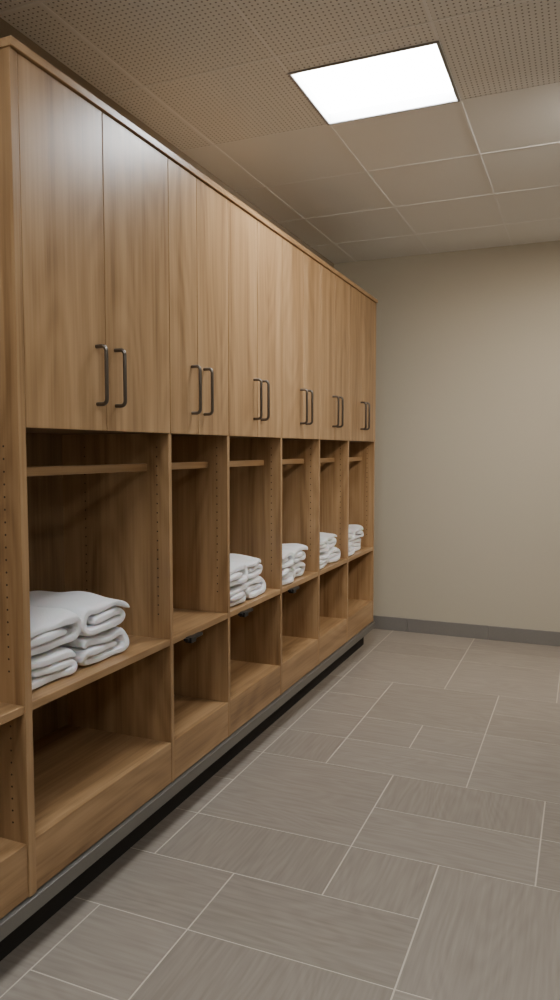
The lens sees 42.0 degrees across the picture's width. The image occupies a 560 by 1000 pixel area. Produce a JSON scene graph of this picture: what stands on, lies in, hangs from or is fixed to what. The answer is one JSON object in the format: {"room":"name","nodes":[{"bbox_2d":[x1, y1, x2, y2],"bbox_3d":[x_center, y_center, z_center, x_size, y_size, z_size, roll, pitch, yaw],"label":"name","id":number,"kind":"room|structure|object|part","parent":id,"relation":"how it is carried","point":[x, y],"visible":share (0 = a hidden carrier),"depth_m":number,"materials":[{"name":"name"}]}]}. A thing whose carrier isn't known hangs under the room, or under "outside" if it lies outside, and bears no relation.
{"room":"changing room","nodes":[
{"label":"changing room","id":0,"kind":"room"},
{"bbox_2d":[0,17,333,267],"bbox_3d":[-0.966,-0.185,2.362,0.100,2.700,6.826,2,4,23],"label":"wall","id":1,"kind":"structure","parent":0,"point":[6,29],"depth_m":2.99,"materials":[{"name":"paint"}]},
{"bbox_2d":[0,35,377,302],"bbox_3d":[-0.210,-1.210,3.367,0.459,0.022,3.337,2,4,23],"label":"crown molding","id":2,"kind":"structure","parent":1,"relation":"attached to","point":[9,41],"depth_m":2.29,"materials":[{"name":"brown wood"}]},
{"bbox_2d":[0,629,559,999],"bbox_3d":[0.674,1.210,1.770,3.655,0.003,7.026,2,4,23],"label":"floor","id":3,"kind":"structure","parent":0,"point":[394,834],"depth_m":2.35,"materials":[{"name":"tile"}]},
{"bbox_2d":[26,433,81,741],"bbox_3d":[-0.564,-0.113,3.191,0.005,2.107,4.063,2,4,23],"label":"panel","id":4,"kind":"object","parent":3,"relation":"on","point":[44,493],"depth_m":2.58,"materials":[{"name":"brown wood"}]},
{"bbox_2d":[0,637,363,960],"bbox_3d":[-0.385,1.027,3.204,0.383,0.166,4.043,2,4,23],"label":"toe kick","id":5,"kind":"object","parent":3,"relation":"on","point":[22,932],"visible":0.11,"depth_m":2.50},
{"bbox_3d":[-0.365,0.934,3.190,0.421,0.018,4.043,2,4,23],"label":"board","id":6,"kind":"object","parent":3,"relation":"on","visible":0},
{"bbox_2d":[0,47,36,896],"bbox_3d":[-0.852,-0.035,1.920,0.451,2.124,0.026,2,4,23],"label":"partition panel","id":7,"kind":"object","parent":6,"relation":"on","point":[16,684],"visible":1,"depth_m":1.84,"materials":[{"name":"brown wood"}]},
{"bbox_2d":[0,837,20,857],"bbox_3d":[-1.001,0.916,1.646,0.435,0.021,0.712,2,4,23],"label":"shelf","id":8,"kind":"object","parent":7,"relation":"attached to","point":[6,845],"visible":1,"depth_m":1.88,"materials":[{"name":"brown wood"}]},
{"bbox_2d":[0,702,23,724],"bbox_3d":[-0.996,0.552,1.619,0.447,0.022,0.712,2,4,23],"label":"towel shelf","id":9,"kind":"object","parent":7,"relation":"attached to","point":[8,712],"visible":1,"depth_m":1.83,"materials":[{"name":"brown wood"}]},
{"bbox_2d":[17,53,106,430],"bbox_3d":[-0.582,-0.645,1.963,0.020,0.907,0.334,2,4,23],"label":"door","id":10,"kind":"structure","parent":7,"relation":"attached to","point":[60,132],"depth_m":1.94,"materials":[{"name":"brown wood"}]},
{"bbox_2d":[27,463,146,476],"bbox_3d":[-0.595,-0.091,2.194,0.018,0.026,0.684,2,4,23],"label":"hanging rail","id":11,"kind":"object","parent":7,"relation":"attached to","point":[107,468],"visible":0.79,"depth_m":2.19,"materials":[{"name":"brown wood"}]},
{"bbox_2d":[33,724,165,832],"bbox_3d":[-0.722,0.870,2.313,0.435,0.021,0.684,2,4,23],"label":"shelf","id":12,"kind":"object","parent":7,"relation":"attached to","point":[71,762],"visible":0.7,"depth_m":2.38,"materials":[{"name":"brown wood"}]},
{"bbox_2d":[32,635,169,709],"bbox_3d":[-0.716,0.507,2.286,0.447,0.022,0.684,2,4,23],"label":"towel shelf","id":13,"kind":"object","parent":7,"relation":"attached to","point":[140,647],"visible":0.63,"depth_m":2.18,"materials":[{"name":"brown wood"}]},
{"bbox_2d":[31,646,76,689],"bbox_3d":[-0.795,0.460,2.080,0.352,0.096,0.264,2,4,23],"label":"folded towel","id":14,"kind":"object","parent":13,"relation":"on","point":[48,663],"depth_m":2.03,"materials":[{"name":"white fabric"}]},
{"bbox_2d":[30,591,129,689],"bbox_3d":[-0.742,0.403,2.191,0.378,0.195,0.520,2,4,23],"label":"towels","id":15,"kind":"object","parent":13,"relation":"on","point":[68,630],"visible":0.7,"depth_m":2.17,"materials":[{"name":"white fabric"}]},
{"bbox_2d":[95,344,108,405],"bbox_3d":[-0.508,-0.357,2.086,0.042,0.176,0.012,2,4,23],"label":"door handle","id":16,"kind":"object","parent":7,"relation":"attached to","point":[106,362],"visible":1,"depth_m":2.08,"materials":[{"name":"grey metal"}]},
{"bbox_2d":[26,428,317,439],"bbox_3d":[-0.219,-0.303,3.446,0.428,0.018,3.305,2,4,23],"label":"board","id":17,"kind":"object","parent":7,"relation":"attached to","point":[28,430],"visible":0.09,"depth_m":2.43,"materials":[{"name":"brown wood"}]},
{"bbox_2d":[64,433,165,434],"bbox_3d":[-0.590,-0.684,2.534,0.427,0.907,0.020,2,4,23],"label":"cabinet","id":18,"kind":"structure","parent":17,"relation":"on","point":[96,433],"depth_m":2.53,"materials":[{"name":"brown wood"}]},
{"bbox_2d":[114,348,126,407],"bbox_3d":[-0.473,-0.362,2.169,0.042,0.176,0.012,2,4,23],"label":"door handle","id":19,"kind":"object","parent":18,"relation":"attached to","point":[122,350],"visible":1,"depth_m":2.16,"materials":[{"name":"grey metal"}]},
{"bbox_2d":[101,112,169,432],"bbox_3d":[-0.449,-0.667,2.282,0.020,0.907,0.353,2,4,23],"label":"door","id":20,"kind":"structure","parent":18,"relation":"attached to","point":[135,174],"depth_m":2.26,"materials":[{"name":"brown wood"}]},
{"bbox_2d":[167,158,197,434],"bbox_3d":[-0.343,-0.684,2.535,0.020,0.907,0.189,2,4,23],"label":"door","id":21,"kind":"structure","parent":18,"relation":"attached to","point":[182,237],"depth_m":2.52,"materials":[{"name":"brown wood"}]},
{"bbox_2d":[191,365,201,414],"bbox_3d":[-0.296,-0.391,2.591,0.042,0.176,0.012,2,4,23],"label":"door handle","id":22,"kind":"object","parent":18,"relation":"attached to","point":[199,411],"visible":1,"depth_m":2.58,"materials":[{"name":"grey metal"}]},
{"bbox_2d":[282,439,315,439],"bbox_3d":[-0.006,-0.779,3.925,0.427,0.907,0.020,2,4,23],"label":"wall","id":23,"kind":"structure","parent":17,"relation":"on","point":[282,439],"depth_m":3.90,"materials":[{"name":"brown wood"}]},
{"bbox_2d":[306,390,312,424],"bbox_3d":[0.147,-0.463,3.649,0.042,0.176,0.012,2,4,23],"label":"door handle","id":24,"kind":"object","parent":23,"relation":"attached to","point":[311,391],"visible":0.88,"depth_m":3.64,"materials":[{"name":"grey metal"}]},
{"bbox_2d":[303,253,320,438],"bbox_3d":[0.155,-0.765,3.721,0.020,0.907,0.250,2,4,23],"label":"door","id":25,"kind":"structure","parent":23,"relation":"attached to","point":[311,268],"depth_m":3.71,"materials":[{"name":"brown wood"}]},
{"bbox_2d":[318,265,334,439],"bbox_3d":[0.250,-0.781,3.949,0.020,0.907,0.237,2,4,23],"label":"door","id":26,"kind":"structure","parent":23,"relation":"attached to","point":[327,314],"depth_m":3.94,"materials":[{"name":"brown wood"}]},
{"bbox_2d":[332,395,339,426],"bbox_3d":[0.308,-0.489,4.033,0.042,0.176,0.012,2,4,23],"label":"door handle","id":27,"kind":"object","parent":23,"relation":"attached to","point":[333,396],"visible":1,"depth_m":4.03,"materials":[{"name":"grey metal"}]},
{"bbox_3d":[-0.209,-0.746,3.441,0.427,0.907,0.020,2,4,23],"label":"wall","id":28,"kind":"structure","parent":17,"relation":"on","visible":0},
{"bbox_2d":[261,380,269,420],"bbox_3d":[-0.064,-0.429,3.146,0.042,0.176,0.012,2,4,23],"label":"door handle","id":29,"kind":"object","parent":28,"relation":"attached to","point":[263,381],"visible":0.88,"depth_m":3.14,"materials":[{"name":"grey metal"}]},
{"bbox_2d":[257,221,281,437],"bbox_3d":[-0.052,-0.732,3.228,0.020,0.907,0.269,2,4,23],"label":"door","id":30,"kind":"structure","parent":28,"relation":"attached to","point":[269,244],"depth_m":3.21,"materials":[{"name":"brown wood"}]},
{"bbox_2d":[282,238,302,438],"bbox_3d":[0.053,-0.749,3.479,0.020,0.907,0.269,2,4,23],"label":"door","id":31,"kind":"structure","parent":28,"relation":"attached to","point":[292,257],"depth_m":3.46,"materials":[{"name":"brown wood"}]},
{"bbox_2d":[300,388,307,424],"bbox_3d":[0.118,-0.459,3.579,0.042,0.176,0.012,2,4,23],"label":"door handle","id":32,"kind":"object","parent":28,"relation":"attached to","point":[302,389],"visible":1,"depth_m":3.57,"materials":[{"name":"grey metal"}]},
{"bbox_3d":[0.192,-0.812,4.398,0.427,0.907,0.020,2,4,23],"label":"wall","id":33,"kind":"structure","parent":17,"relation":"on","visible":0},
{"bbox_2d":[337,396,343,427],"bbox_3d":[0.338,-0.494,4.103,0.042,0.176,0.012,2,4,23],"label":"door handle","id":34,"kind":"object","parent":33,"relation":"attached to","point":[339,396],"visible":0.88,"depth_m":4.09,"materials":[{"name":"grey metal"}]},
{"bbox_2d":[334,275,349,440],"bbox_3d":[0.349,-0.797,4.185,0.020,0.907,0.269,2,4,23],"label":"door","id":35,"kind":"structure","parent":33,"relation":"attached to","point":[342,289],"depth_m":4.17,"materials":[{"name":"brown wood"}]},
{"bbox_2d":[349,286,362,440],"bbox_3d":[0.455,-0.814,4.436,0.020,0.907,0.269,2,4,23],"label":"door","id":36,"kind":"structure","parent":33,"relation":"attached to","point":[356,298],"depth_m":4.42,"materials":[{"name":"brown wood"}]},
{"bbox_2d":[360,401,366,429],"bbox_3d":[0.519,-0.524,4.536,0.042,0.176,0.012,2,4,23],"label":"door handle","id":37,"kind":"object","parent":33,"relation":"attached to","point":[365,403],"visible":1,"depth_m":4.53,"materials":[{"name":"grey metal"}]},
{"bbox_3d":[0.414,-0.848,4.927,0.427,0.907,0.020,2,4,23],"label":"wall","id":38,"kind":"structure","parent":17,"relation":"on","visible":0},
{"bbox_2d":[365,402,369,429],"bbox_3d":[0.548,-0.528,4.606,0.042,0.176,0.012,2,4,23],"label":"door handle","id":39,"kind":"object","parent":38,"relation":"attached to","point":[368,428],"visible":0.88,"depth_m":4.60,"materials":[{"name":"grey metal"}]},
{"bbox_2d":[362,295,375,441],"bbox_3d":[0.567,-0.833,4.705,0.020,0.907,0.308,2,4,23],"label":"door","id":40,"kind":"structure","parent":38,"relation":"attached to","point":[369,307],"depth_m":4.69,"materials":[{"name":"brown wood"}]},
{"bbox_3d":[-0.420,-0.712,2.938,0.427,0.907,0.020,2,4,23],"label":"wall","id":41,"kind":"structure","parent":17,"relation":"on","visible":0},
{"bbox_2d":[203,367,213,415],"bbox_3d":[-0.262,-0.397,2.674,0.042,0.176,0.012,2,4,23],"label":"door handle","id":42,"kind":"object","parent":41,"relation":"attached to","point":[208,368],"visible":1,"depth_m":2.67,"materials":[{"name":"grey metal"}]},
{"bbox_2d":[196,178,228,435],"bbox_3d":[-0.258,-0.698,2.737,0.020,0.907,0.243,2,4,23],"label":"door","id":43,"kind":"structure","parent":41,"relation":"attached to","point":[211,207],"depth_m":2.72,"materials":[{"name":"brown wood"}]},
{"bbox_2d":[228,200,256,436],"bbox_3d":[-0.158,-0.715,2.976,0.020,0.907,0.269,2,4,23],"label":"door","id":44,"kind":"structure","parent":41,"relation":"attached to","point":[242,227],"depth_m":2.96,"materials":[{"name":"brown wood"}]},
{"bbox_2d":[253,378,262,419],"bbox_3d":[-0.093,-0.424,3.076,0.042,0.176,0.012,2,4,23],"label":"door handle","id":45,"kind":"object","parent":41,"relation":"attached to","point":[254,379],"visible":1,"depth_m":3.07,"materials":[{"name":"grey metal"}]},
{"bbox_2d":[2,445,367,822],"bbox_3d":[-0.194,0.244,3.447,0.306,0.982,3.311,2,4,23],"label":"pin","id":46,"kind":"object","parent":7,"relation":"attached to","point":[3,445],"visible":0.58,"depth_m":2.52,"materials":[{"name":"silver metal"}]},
{"bbox_2d":[62,434,174,782],"bbox_3d":[-0.580,0.375,2.602,0.448,1.214,0.020,2,4,23],"label":"partition panel","id":47,"kind":"object","parent":6,"relation":"on","point":[136,699],"visible":0.69,"depth_m":2.57,"materials":[{"name":"brown wood"}]},
{"bbox_2d":[172,462,207,469],"bbox_3d":[-0.374,-0.127,2.720,0.018,0.026,0.419,2,4,23],"label":"hanging rail","id":48,"kind":"object","parent":47,"relation":"attached to","point":[175,465],"visible":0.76,"depth_m":2.77,"materials":[{"name":"brown wood"}]},
{"bbox_2d":[174,695,222,736],"bbox_3d":[-0.501,0.834,2.839,0.435,0.021,0.419,2,4,23],"label":"shelf","id":49,"kind":"object","parent":47,"relation":"attached to","point":[187,710],"visible":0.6,"depth_m":2.87,"materials":[{"name":"brown wood"}]},
{"bbox_2d":[173,608,227,643],"bbox_3d":[-0.484,0.479,2.808,0.471,0.038,0.419,2,4,23],"label":"towel shelf","id":50,"kind":"object","parent":47,"relation":"attached to","point":[186,622],"depth_m":2.78,"materials":[{"name":"brown wood"}]},
{"bbox_3d":[-0.311,0.499,2.650,0.028,0.020,0.110,2,4,23],"label":"shelf catch","id":51,"kind":"part","parent":50,"relation":"part of","materials":[{"name":"black metal"}]},
{"bbox_2d":[0,622,374,940],"bbox_3d":[-0.168,0.973,3.096,0.058,0.041,4.068,2,4,23],"label":"strip","id":52,"kind":"object","parent":6,"relation":"attached to","point":[46,892],"visible":0.7,"depth_m":2.38,"materials":[{"name":"metal"}]},
{"bbox_2d":[0,843,27,918],"bbox_3d":[-0.798,0.981,1.565,0.018,0.142,0.710,2,4,23],"label":"panel","id":53,"kind":"object","parent":52,"relation":"on","point":[13,865],"visible":1,"depth_m":1.84,"materials":[{"name":"brown wood"}]},
{"bbox_2d":[35,742,170,888],"bbox_3d":[-0.518,0.935,2.232,0.018,0.142,0.682,2,4,23],"label":"panel","id":54,"kind":"object","parent":52,"relation":"on","point":[59,843],"visible":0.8,"depth_m":2.17,"materials":[{"name":"brown wood"}]},
{"bbox_2d":[174,702,227,778],"bbox_3d":[-0.298,0.899,2.758,0.018,0.142,0.417,2,4,23],"label":"panel","id":55,"kind":"object","parent":52,"relation":"on","point":[193,743],"visible":0.81,"depth_m":2.73,"materials":[{"name":"brown wood"}]},
{"bbox_2d":[231,665,279,733],"bbox_3d":[-0.108,0.869,3.212,0.018,0.142,0.524,2,4,23],"label":"panel","id":56,"kind":"object","parent":52,"relation":"on","point":[245,704],"visible":0.89,"depth_m":3.18,"materials":[{"name":"brown wood"}]},
{"bbox_2d":[282,639,317,692],"bbox_3d":[0.099,0.835,3.705,0.018,0.142,0.504,2,4,23],"label":"panel","id":57,"kind":"object","parent":52,"relation":"on","point":[296,666],"visible":0.89,"depth_m":3.68,"materials":[{"name":"brown wood"}]},
{"bbox_2d":[319,619,346,663],"bbox_3d":[0.300,0.802,4.184,0.018,0.142,0.492,2,4,23],"label":"panel","id":58,"kind":"object","parent":52,"relation":"on","point":[332,639],"visible":0.89,"depth_m":4.16,"materials":[{"name":"brown wood"}]},
{"bbox_2d":[348,601,371,639],"bbox_3d":[0.510,0.768,4.685,0.018,0.142,0.553,2,4,23],"label":"panel","id":59,"kind":"object","parent":52,"relation":"on","point":[359,619],"visible":0.89,"depth_m":4.66,"materials":[{"name":"brown wood"}]},
{"bbox_2d":[171,436,230,736],"bbox_3d":[-0.410,0.347,3.006,0.448,1.214,0.020,2,4,23],"label":"partition panel","id":60,"kind":"object","parent":6,"relation":"on","point":[202,666],"visible":0.51,"depth_m":2.95,"materials":[{"name":"brown wood"}]},
{"bbox_2d":[229,460,263,466],"bbox_3d":[-0.184,-0.158,3.174,0.018,0.026,0.526,2,4,23],"label":"hanging rail","id":61,"kind":"object","parent":60,"relation":"attached to","point":[240,463],"visible":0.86,"depth_m":3.23,"materials":[{"name":"brown wood"}]},
{"bbox_2d":[230,660,276,696],"bbox_3d":[-0.311,0.803,3.292,0.435,0.021,0.526,2,4,23],"label":"shelf","id":62,"kind":"object","parent":60,"relation":"attached to","point":[242,673],"visible":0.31,"depth_m":3.34,"materials":[{"name":"brown wood"}]},
{"bbox_2d":[230,588,279,616],"bbox_3d":[-0.294,0.448,3.261,0.471,0.038,0.526,2,4,23],"label":"towel shelf","id":63,"kind":"object","parent":60,"relation":"attached to","point":[269,593],"depth_m":3.13,"materials":[{"name":"brown wood"}]},
{"bbox_2d":[230,584,247,606],"bbox_3d":[-0.333,0.391,3.100,0.353,0.096,0.213,2,4,23],"label":"folded towel","id":64,"kind":"object","parent":63,"relation":"on","point":[237,595],"depth_m":3.05,"materials":[{"name":"white fabric"}]},
{"bbox_3d":[-0.140,0.471,3.057,0.028,0.020,0.110,2,4,23],"label":"shelf catch","id":65,"kind":"part","parent":63,"relation":"part of","materials":[{"name":"black metal"}]},
{"bbox_2d":[230,554,265,606],"bbox_3d":[-0.293,0.341,3.201,0.362,0.182,0.438,2,4,23],"label":"towels","id":66,"kind":"object","parent":63,"relation":"on","point":[245,580],"visible":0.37,"depth_m":3.17,"materials":[{"name":"white fabric"}]},
{"bbox_2d":[229,438,281,694],"bbox_3d":[-0.200,0.313,3.509,0.448,1.214,0.020,2,4,23],"label":"partition panel","id":67,"kind":"object","parent":6,"relation":"on","point":[256,637],"visible":0.49,"depth_m":3.45,"materials":[{"name":"brown wood"}]},
{"bbox_2d":[282,459,303,464],"bbox_3d":[0.023,-0.192,3.667,0.018,0.026,0.506,2,4,23],"label":"hanging rail","id":68,"kind":"object","parent":67,"relation":"attached to","point":[284,461],"visible":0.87,"depth_m":3.74,"materials":[{"name":"brown wood"}]},
{"bbox_2d":[282,635,313,660],"bbox_3d":[-0.104,0.770,3.786,0.435,0.021,0.506,2,4,23],"label":"shelf","id":69,"kind":"object","parent":67,"relation":"attached to","point":[290,645],"visible":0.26,"depth_m":3.82,"materials":[{"name":"brown wood"}]},
{"bbox_2d":[282,571,317,592],"bbox_3d":[-0.087,0.415,3.755,0.471,0.038,0.506,2,4,23],"label":"towel shelf","id":70,"kind":"object","parent":67,"relation":"attached to","point":[306,576],"depth_m":3.66,"materials":[{"name":"brown wood"}]},
{"bbox_3d":[0.070,0.437,3.560,0.028,0.020,0.110,2,4,23],"label":"shelf catch","id":71,"kind":"part","parent":70,"relation":"part of","materials":[{"name":"black metal"}]},
{"bbox_2d":[282,543,307,584],"bbox_3d":[-0.084,0.314,3.692,0.374,0.167,0.421,2,4,23],"label":"towels","id":72,"kind":"object","parent":70,"relation":"on","point":[292,553],"visible":0.25,"depth_m":3.66,"materials":[{"name":"white fabric"}]},
{"bbox_2d":[282,440,319,664],"bbox_3d":[0.004,0.280,3.994,0.448,1.214,0.020,2,4,23],"label":"partition panel","id":73,"kind":"object","parent":6,"relation":"on","point":[301,608],"visible":0.45,"depth_m":3.93,"materials":[{"name":"brown wood"}]},
{"bbox_2d":[319,617,342,635],"bbox_3d":[0.097,0.737,4.265,0.435,0.021,0.494,2,4,23],"label":"shelf","id":74,"kind":"object","parent":73,"relation":"attached to","point":[326,623],"visible":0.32,"depth_m":4.31,"materials":[{"name":"brown wood"}]},
{"bbox_2d":[320,559,346,574],"bbox_3d":[0.102,0.374,4.238,0.447,0.022,0.494,2,4,23],"label":"towel shelf","id":75,"kind":"object","parent":73,"relation":"attached to","point":[329,566],"visible":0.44,"depth_m":4.16,"materials":[{"name":"brown wood"}]},
{"bbox_2d":[320,532,340,568],"bbox_3d":[0.122,0.280,4.204,0.378,0.167,0.467,2,4,23],"label":"towels","id":76,"kind":"object","parent":75,"relation":"on","point":[329,553],"visible":0.3,"depth_m":4.19,"materials":[{"name":"white fabric"}]},
{"bbox_2d":[320,539,328,552],"bbox_3d":[0.088,0.245,4.104,0.352,0.087,0.222,2,4,23],"label":"folded towel","id":77,"kind":"object","parent":76,"relation":"on","point":[324,545],"depth_m":4.06,"materials":[{"name":"white fabric"}]},
{"bbox_2d":[320,441,348,641],"bbox_3d":[0.202,0.248,4.466,0.448,1.214,0.020,2,4,23],"label":"partition panel","id":78,"kind":"object","parent":6,"relation":"on","point":[333,583],"visible":0.45,"depth_m":4.39,"materials":[{"name":"brown wood"}]},
{"bbox_2d":[320,458,333,462],"bbox_3d":[0.223,-0.225,4.146,0.018,0.026,0.494,2,4,23],"label":"hanging rail","id":79,"kind":"object","parent":78,"relation":"attached to","point":[322,460],"visible":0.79,"depth_m":4.23,"materials":[{"name":"brown wood"}]},
{"bbox_2d":[348,599,368,614],"bbox_3d":[0.307,0.703,4.766,0.435,0.021,0.555,2,4,23],"label":"shelf","id":80,"kind":"object","parent":78,"relation":"attached to","point":[353,604],"visible":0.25,"depth_m":4.81,"materials":[{"name":"brown wood"}]},
{"bbox_2d":[348,547,372,561],"bbox_3d":[0.312,0.340,4.739,0.447,0.022,0.555,2,4,23],"label":"towel shelf","id":81,"kind":"object","parent":78,"relation":"attached to","point":[363,550],"visible":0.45,"depth_m":4.69,"materials":[{"name":"brown wood"}]},
{"bbox_2d":[348,524,363,555],"bbox_3d":[0.317,0.244,4.672,0.362,0.174,0.470,1,4,20],"label":"towels","id":82,"kind":"object","parent":81,"relation":"on","point":[355,531],"visible":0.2,"depth_m":4.66,"materials":[{"name":"white fabric"}]},
{"bbox_2d":[348,529,355,540],"bbox_3d":[0.283,0.210,4.573,0.358,0.092,0.211,2,4,23],"label":"folded towel","id":83,"kind":"object","parent":82,"relation":"on","point":[352,536],"depth_m":4.56,"materials":[{"name":"white fabric"}]},
{"bbox_2d":[348,442,374,621],"bbox_3d":[0.424,0.212,4.995,0.448,1.214,0.020,2,4,23],"label":"partition panel","id":84,"kind":"object","parent":6,"relation":"on","point":[361,473],"visible":0.45,"depth_m":4.92,"materials":[{"name":"brown wood"}]},
{"bbox_2d":[349,457,361,460],"bbox_3d":[0.433,-0.259,4.647,0.018,0.026,0.555,2,4,23],"label":"hanging rail","id":85,"kind":"object","parent":84,"relation":"attached to","point":[350,458],"visible":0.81,"depth_m":4.76,"materials":[{"name":"brown wood"}]},
{"bbox_2d":[0,0,559,263],"bbox_3d":[0.674,-1.535,1.582,3.655,0.100,7.026,2,4,23],"label":"ceiling","id":86,"kind":"structure","parent":0,"point":[517,46],"depth_m":2.96,"materials":[{"name":"tile"}]},
{"bbox_2d":[0,0,559,261],"bbox_3d":[0.674,-1.486,1.586,3.455,0.003,6.826,2,4,23],"label":"grid","id":87,"kind":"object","parent":86,"relation":"attached to","point":[431,21],"depth_m":2.86,"materials":[{"name":"white metal"}]},
{"bbox_2d":[287,41,459,124],"bbox_3d":[0.368,-1.563,2.767,0.549,0.006,0.454,2,4,23],"label":"frame","id":88,"kind":"object","parent":86,"relation":"attached to","point":[289,74],"visible":1,"depth_m":2.64,"materials":[{"name":"white metal"}]},
{"bbox_2d":[291,44,457,123],"bbox_3d":[0.368,-1.588,2.765,0.533,0.052,0.438,2,4,23],"label":"recess sides","id":89,"kind":"object","parent":86,"relation":"attached to","point":[447,96],"visible":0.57,"depth_m":2.94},
{"bbox_2d":[299,44,452,112],"bbox_3d":[0.368,-1.608,2.764,0.527,0.008,0.432,2,4,23],"label":"diffuser","id":90,"kind":"object","parent":89,"relation":"attached to","point":[420,71],"visible":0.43,"depth_m":2.79,"materials":[{"name":"white plastic"}]},
{"bbox_2d":[282,567,293,584],"bbox_3d":[-0.117,0.358,3.592,0.356,0.093,0.206,2,4,23],"label":"folded towel","id":91,"kind":"object","parent":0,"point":[287,577],"depth_m":3.53,"materials":[{"name":"white fabric"}]},
{"bbox_2d":[334,240,559,631],"bbox_3d":[2.011,-0.356,4.865,3.655,2.700,0.100,2,4,23],"label":"wall","id":92,"kind":"structure","parent":0,"point":[467,481],"depth_m":5.09,"materials":[{"name":"paint"}]},
{"bbox_2d":[373,615,559,646],"bbox_3d":[1.989,0.946,4.902,3.453,0.098,0.012,2,4,23],"label":"baseboard","id":93,"kind":"structure","parent":92,"relation":"attached to","point":[540,637],"depth_m":5.17,"materials":[{"name":"tile"}]}
]}

